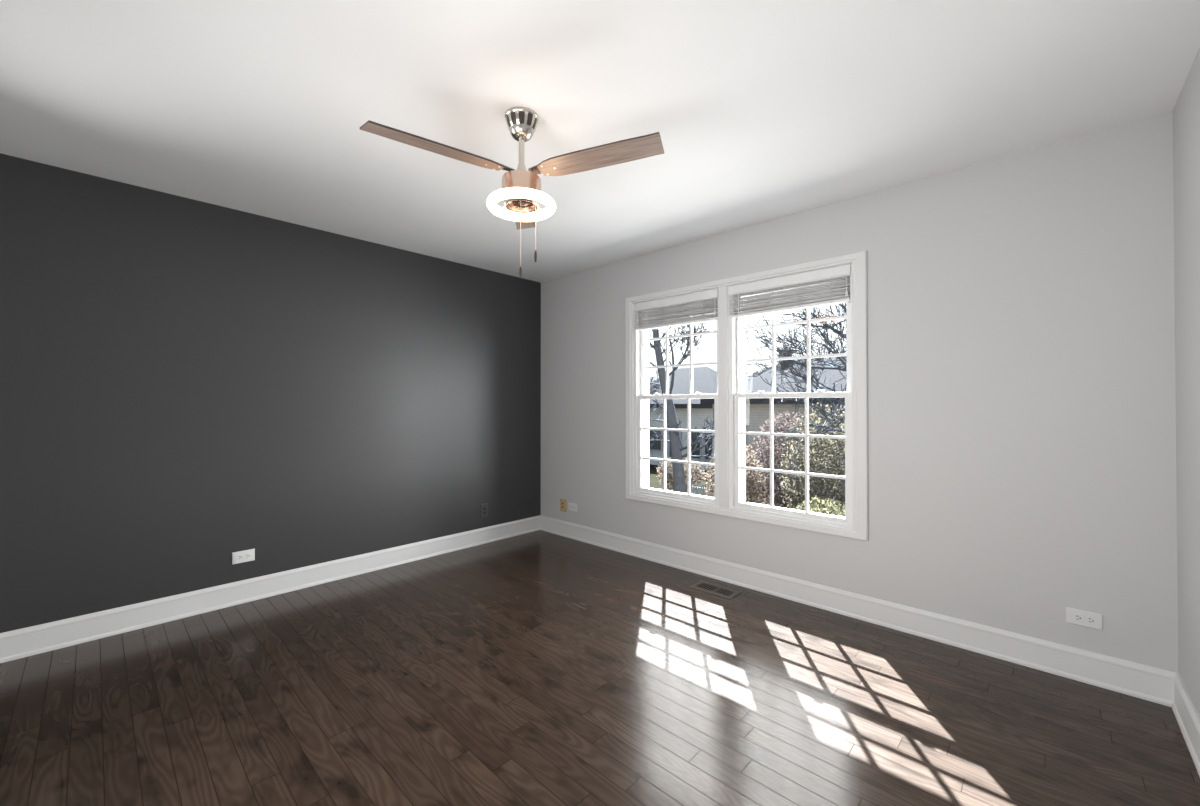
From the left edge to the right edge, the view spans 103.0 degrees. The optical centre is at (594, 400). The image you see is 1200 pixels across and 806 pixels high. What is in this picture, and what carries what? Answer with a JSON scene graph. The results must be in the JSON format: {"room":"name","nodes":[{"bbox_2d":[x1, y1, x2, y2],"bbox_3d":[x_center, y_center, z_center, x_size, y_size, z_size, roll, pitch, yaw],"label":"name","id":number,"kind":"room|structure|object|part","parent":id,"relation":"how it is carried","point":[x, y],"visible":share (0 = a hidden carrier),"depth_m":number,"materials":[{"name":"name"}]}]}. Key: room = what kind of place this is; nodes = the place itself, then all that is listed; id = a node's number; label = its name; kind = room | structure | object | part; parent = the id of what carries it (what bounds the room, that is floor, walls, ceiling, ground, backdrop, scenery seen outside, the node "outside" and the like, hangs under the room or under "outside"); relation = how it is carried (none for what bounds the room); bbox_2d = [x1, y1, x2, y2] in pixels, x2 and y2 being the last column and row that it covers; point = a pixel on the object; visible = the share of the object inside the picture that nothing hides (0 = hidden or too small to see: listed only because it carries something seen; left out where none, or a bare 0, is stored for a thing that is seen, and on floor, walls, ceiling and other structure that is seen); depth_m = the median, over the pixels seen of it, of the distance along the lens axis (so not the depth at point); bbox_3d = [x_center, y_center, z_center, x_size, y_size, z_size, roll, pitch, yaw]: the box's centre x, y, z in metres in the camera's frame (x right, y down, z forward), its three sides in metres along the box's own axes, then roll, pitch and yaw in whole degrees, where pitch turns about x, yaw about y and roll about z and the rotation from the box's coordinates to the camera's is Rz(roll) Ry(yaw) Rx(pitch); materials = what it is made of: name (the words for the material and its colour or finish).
{"room":"empty bedroom","nodes":[
{"label":"empty bedroom","id":0,"kind":"room"},
{"bbox_2d":[0,153,540,632],"bbox_3d":[-1.857,0.043,3.446,0.150,2.440,3.945,0,-1,44],"label":"wall","id":1,"kind":"structure","parent":0,"point":[186,384],"depth_m":2.91,"materials":[{"name":"grey paint"}]},
{"bbox_2d":[232,549,254,564],"bbox_3d":[-2.189,0.975,2.974,0.008,0.073,0.116,0,-1,44],"label":"electrical outlet","id":2,"kind":"object","parent":1,"relation":"attached to","point":[246,555],"visible":1,"depth_m":2.97,"materials":[{"name":"white plastic"}]},
{"bbox_2d":[0,515,539,662],"bbox_3d":[-1.789,1.194,3.383,0.022,0.137,3.660,0,-1,44],"label":"baseboard","id":3,"kind":"structure","parent":1,"relation":"attached to","point":[37,639],"depth_m":2.90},
{"bbox_2d":[480,503,487,517],"bbox_3d":[-0.982,0.982,4.243,0.008,0.122,0.076,0,-1,44],"label":"wall jack","id":4,"kind":"object","parent":1,"relation":"attached to","point":[483,507],"visible":1,"depth_m":4.24,"materials":[{"name":"black plastic"}]},
{"bbox_2d":[0,0,1199,282],"bbox_3d":[-0.345,-1.250,2.020,4.322,0.120,3.945,0,-1,44],"label":"ceiling","id":5,"kind":"structure","parent":0,"point":[761,111],"depth_m":1.87,"materials":[{"name":"white paint"}]},
{"bbox_2d":[360,107,663,276],"bbox_3d":[-0.328,-0.854,1.907,1.084,0.672,1.034,0,-1,44],"label":"ceiling fan","id":6,"kind":"object","parent":5,"relation":"hanging from","point":[521,192],"visible":1,"depth_m":1.91,"materials":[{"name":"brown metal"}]},
{"bbox_3d":[-0.590,-0.947,1.795,0.518,0.007,0.110,0,11,-36],"label":"blade","id":7,"kind":"part","parent":6,"relation":"part of","materials":[{"name":"beige wood"}]},
{"bbox_3d":[-0.311,-0.699,2.000,0.004,0.282,0.004,0,-1,44],"label":"pull chain","id":8,"kind":"part","parent":6,"relation":"part of","materials":[{"name":"metal"}]},
{"bbox_3d":[-0.345,-0.943,2.351,0.110,0.007,0.518,-11,1,-6],"label":"blade","id":9,"kind":"part","parent":6,"relation":"part of","materials":[{"name":"beige wood"}]},
{"bbox_3d":[-0.248,-0.733,2.001,0.004,0.214,0.004,0,-1,44],"label":"pull chain","id":10,"kind":"part","parent":6,"relation":"part of","materials":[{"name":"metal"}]},
{"bbox_3d":[-0.248,-0.604,2.000,0.012,0.052,0.011,0,-1,44],"label":"chain pull","id":11,"kind":"part","parent":6,"relation":"part of","materials":[{"name":"brown metal"}]},
{"bbox_3d":[0.014,-0.947,1.861,0.518,0.007,0.110,0,-12,24],"label":"blade","id":12,"kind":"part","parent":6,"relation":"part of","materials":[{"name":"brown wood"}]},
{"bbox_2d":[0,530,1199,805],"bbox_3d":[-0.345,1.310,1.998,4.322,0.120,3.945,0,-1,44],"label":"floor","id":13,"kind":"structure","parent":0,"point":[536,668],"depth_m":1.95,"materials":[{"name":"brown wood"}]},
{"bbox_2d":[690,581,740,598],"bbox_3d":[0.800,1.258,3.172,0.296,0.005,0.155,0,-1,44],"label":"floor vent","id":14,"kind":"object","parent":13,"relation":"in","point":[721,591],"visible":1,"depth_m":3.17,"materials":[{"name":"brown metal"}]},
{"bbox_2d":[541,111,1177,672],"bbox_3d":[0.968,0.042,3.389,4.022,2.440,0.135,0,-1,44],"label":"wall","id":15,"kind":"structure","parent":0,"point":[1021,306],"depth_m":2.36,"materials":[{"name":"grey paint"}]},
{"bbox_2d":[560,498,566,511],"bbox_3d":[-0.299,0.989,4.487,0.090,0.120,0.008,0,-1,44],"label":"wall jack","id":16,"kind":"object","parent":15,"relation":"attached to","point":[563,502],"visible":1,"depth_m":4.48,"materials":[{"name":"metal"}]},
{"bbox_2d":[568,502,576,511],"bbox_3d":[-0.207,0.986,4.399,0.112,0.071,0.008,0,-1,44],"label":"electrical outlet","id":17,"kind":"object","parent":15,"relation":"attached to","point":[571,506],"visible":1,"depth_m":4.39,"materials":[{"name":"white plastic"}]},
{"bbox_2d":[634,286,728,507],"bbox_3d":[0.680,-0.021,3.675,0.844,1.548,0.177,0,-1,44],"label":"window","id":18,"kind":"structure","parent":15,"relation":"in","point":[641,398],"depth_m":3.59,"materials":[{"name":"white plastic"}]},
{"bbox_3d":[0.626,0.349,3.659,0.731,0.783,0.032,0,-1,44],"label":"sash","id":19,"kind":"part","parent":18,"relation":"part of","materials":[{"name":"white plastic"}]},
{"bbox_3d":[0.652,-0.384,3.692,0.731,0.748,0.032,0,-1,44],"label":"sash","id":20,"kind":"part","parent":18,"relation":"part of","materials":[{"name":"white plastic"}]},
{"bbox_2d":[625,250,867,540],"bbox_3d":[0.963,-0.022,3.401,1.791,1.658,0.185,0,-1,44],"label":"window","id":21,"kind":"structure","parent":15,"relation":"in","point":[737,431],"depth_m":3.04,"materials":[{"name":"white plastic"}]},
{"bbox_2d":[633,289,717,391],"bbox_3d":[0.609,-0.430,3.658,0.761,0.720,0.072,0,-1,44],"label":"window blind","id":22,"kind":"object","parent":21,"relation":"attached to","point":[696,312],"visible":0.91,"depth_m":3.63,"materials":[{"name":"white plastic"}]},
{"bbox_3d":[0.614,-0.580,3.664,0.749,0.016,0.050,0,-1,44],"label":"rail","id":23,"kind":"part","parent":22,"relation":"part of","materials":[{"name":"white plastic"}]},
{"bbox_2d":[728,264,850,388],"bbox_3d":[1.226,-0.435,3.070,0.778,0.720,0.072,0,-1,44],"label":"window blind","id":24,"kind":"object","parent":21,"relation":"attached to","point":[824,292],"visible":0.94,"depth_m":3.04,"materials":[{"name":"white plastic"}]},
{"bbox_3d":[1.231,-0.585,3.077,0.766,0.024,0.050,0,-1,44],"label":"rail","id":25,"kind":"part","parent":24,"relation":"part of","materials":[{"name":"white plastic"}]},
{"bbox_3d":[1.477,-0.671,2.797,0.018,0.126,0.018,0,-1,44],"label":"lift cord","id":26,"kind":"part","parent":24,"relation":"part of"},
{"bbox_3d":[1.247,0.344,3.069,0.741,0.783,0.032,0,-1,44],"label":"sash","id":27,"kind":"part","parent":21,"relation":"part of","materials":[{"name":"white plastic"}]},
{"bbox_3d":[1.273,-0.389,3.102,0.741,0.748,0.032,0,-1,44],"label":"sash","id":28,"kind":"part","parent":21,"relation":"part of","materials":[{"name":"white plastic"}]},
{"bbox_2d":[540,515,1175,706],"bbox_3d":[0.914,1.193,3.322,4.022,0.137,0.022,0,-1,44],"label":"baseboard","id":29,"kind":"structure","parent":15,"relation":"attached to","point":[1141,681],"depth_m":2.54,"materials":[{"name":"white wood"}]},
{"bbox_2d":[1066,607,1102,630],"bbox_3d":[2.181,0.975,2.128,0.115,0.070,0.008,0,-1,44],"label":"electrical outlet","id":30,"kind":"object","parent":15,"relation":"attached to","point":[1073,616],"visible":1,"depth_m":2.13,"materials":[{"name":"white plastic"}]},
{"bbox_2d":[1074,614,1081,621],"bbox_3d":[2.165,0.975,2.140,0.027,0.033,0.002,0,-1,44],"label":"receptacle","id":31,"kind":"object","parent":30,"relation":"attached to","point":[1077,617],"depth_m":2.14,"materials":[{"name":"white plastic"}]},
{"bbox_2d":[1086,616,1094,623],"bbox_3d":[2.194,0.974,2.113,0.027,0.033,0.002,0,-1,44],"label":"receptacle","id":32,"kind":"object","parent":30,"relation":"attached to","point":[1089,619],"depth_m":2.11,"materials":[{"name":"white plastic"}]},
{"bbox_2d":[1173,48,1199,716],"bbox_3d":[1.167,0.018,0.571,0.150,2.440,3.945,0,-1,44],"label":"wall","id":33,"kind":"structure","parent":0,"point":[1186,111],"depth_m":1.77,"materials":[{"name":"grey paint"}]},
{"bbox_2d":[1171,673,1199,775],"bbox_3d":[1.109,1.170,0.626,0.022,0.137,3.660,0,-1,44],"label":"baseboard","id":34,"kind":"structure","parent":33,"relation":"attached to","point":[1187,717],"depth_m":1.76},
{"label":"outside","id":35,"kind":"structure","parent":0,"visible":0},
{"bbox_2d":[649,464,844,506],"bbox_3d":[19.814,4.693,47.850,110.000,0.300,89.400,0,-1,44],"label":"ground","id":36,"kind":"structure","parent":35,"point":[653,480],"depth_m":25.22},
{"bbox_2d":[656,457,705,491],"bbox_3d":[3.892,3.426,21.853,2.259,1.861,2.138,0,0,-1],"label":"shrub","id":37,"kind":"object","parent":36,"relation":"on","point":[694,470],"visible":0.53,"depth_m":21.61,"materials":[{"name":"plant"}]},
{"bbox_2d":[649,367,716,470],"bbox_3d":[7.138,1.017,34.916,9.400,6.830,8.560,0,-1,44],"label":"house","id":38,"kind":"structure","parent":36,"relation":"on","point":[704,378],"depth_m":31.69,"materials":[{"name":"beige"}]},
{"bbox_3d":[4.131,2.712,32.538,1.000,1.300,0.030,0,-1,44],"label":"pane","id":39,"kind":"part","parent":38,"relation":"part of","materials":[{"name":"clear glass"}]},
{"bbox_3d":[5.273,3.202,31.413,1.000,2.300,0.080,0,-1,44],"label":"door frame","id":40,"kind":"part","parent":38,"relation":"part of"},
{"bbox_3d":[6.450,2.843,30.331,0.600,1.700,0.030,0,-1,44],"label":"pane","id":41,"kind":"part","parent":38,"relation":"part of","materials":[{"name":"clear glass"}]},
{"bbox_3d":[7.175,2.837,29.642,0.700,1.700,0.030,0,-1,44],"label":"pane","id":42,"kind":"part","parent":38,"relation":"part of","materials":[{"name":"clear glass"}]},
{"bbox_2d":[649,322,716,492],"bbox_3d":[2.196,-0.183,14.600,3.067,8.923,4.194,0,-1,-27],"label":"bare tree","id":43,"kind":"object","parent":36,"relation":"on","point":[676,446],"visible":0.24,"depth_m":14.22,"materials":[{"name":"grey plant"}]},
{"bbox_2d":[691,484,713,495],"bbox_3d":[4.806,3.821,18.996,2.550,0.950,0.090,0,-1,44],"label":"picket fence","id":44,"kind":"object","parent":36,"relation":"on","point":[693,487],"visible":0.14,"depth_m":19.48,"materials":[{"name":"white wood"}]},
{"bbox_2d":[698,445,767,504],"bbox_3d":[4.426,2.743,15.432,2.070,3.058,2.339,0,-1,-24],"label":"shrub","id":45,"kind":"object","parent":36,"relation":"on","point":[750,491],"visible":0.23,"depth_m":15.04,"materials":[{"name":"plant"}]},
{"bbox_2d":[700,345,846,494],"bbox_3d":[13.112,0.599,25.167,12.100,7.500,8.460,0,-1,44],"label":"house","id":46,"kind":"structure","parent":36,"relation":"on","point":[757,410],"depth_m":24.27,"materials":[{"name":"beige"}]},
{"bbox_3d":[9.089,2.037,23.826,0.800,1.300,0.030,0,-1,44],"label":"pane","id":47,"kind":"part","parent":46,"relation":"part of","materials":[{"name":"clear glass"}]},
{"bbox_2d":[707,303,846,486],"bbox_3d":[5.118,-0.323,12.177,6.540,9.129,3.997,0,0,-8],"label":"bare tree","id":48,"kind":"object","parent":36,"relation":"on","point":[826,326],"visible":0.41,"depth_m":11.91,"materials":[{"name":"grey plant"}]},
{"bbox_2d":[750,411,826,507],"bbox_3d":[6.552,2.323,16.422,1.966,3.947,2.774,0,-1,-41],"label":"shrub","id":49,"kind":"object","parent":36,"relation":"on","point":[777,460],"visible":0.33,"depth_m":16.35,"materials":[{"name":"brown plant"}]},
{"bbox_2d":[779,403,844,513],"bbox_3d":[6.669,2.151,13.774,2.595,4.213,2.073,0,-1,32],"label":"shrub","id":50,"kind":"object","parent":36,"relation":"on","point":[813,442],"visible":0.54,"depth_m":13.68,"materials":[{"name":"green plant"}]},
{"bbox_2d":[791,496,844,516],"bbox_3d":[5.491,3.266,11.405,1.957,1.960,1.968,0,-1,-25],"label":"shrub","id":51,"kind":"object","parent":36,"relation":"on","point":[829,507],"visible":0.15,"depth_m":11.34,"materials":[{"name":"green plant"}]}
]}

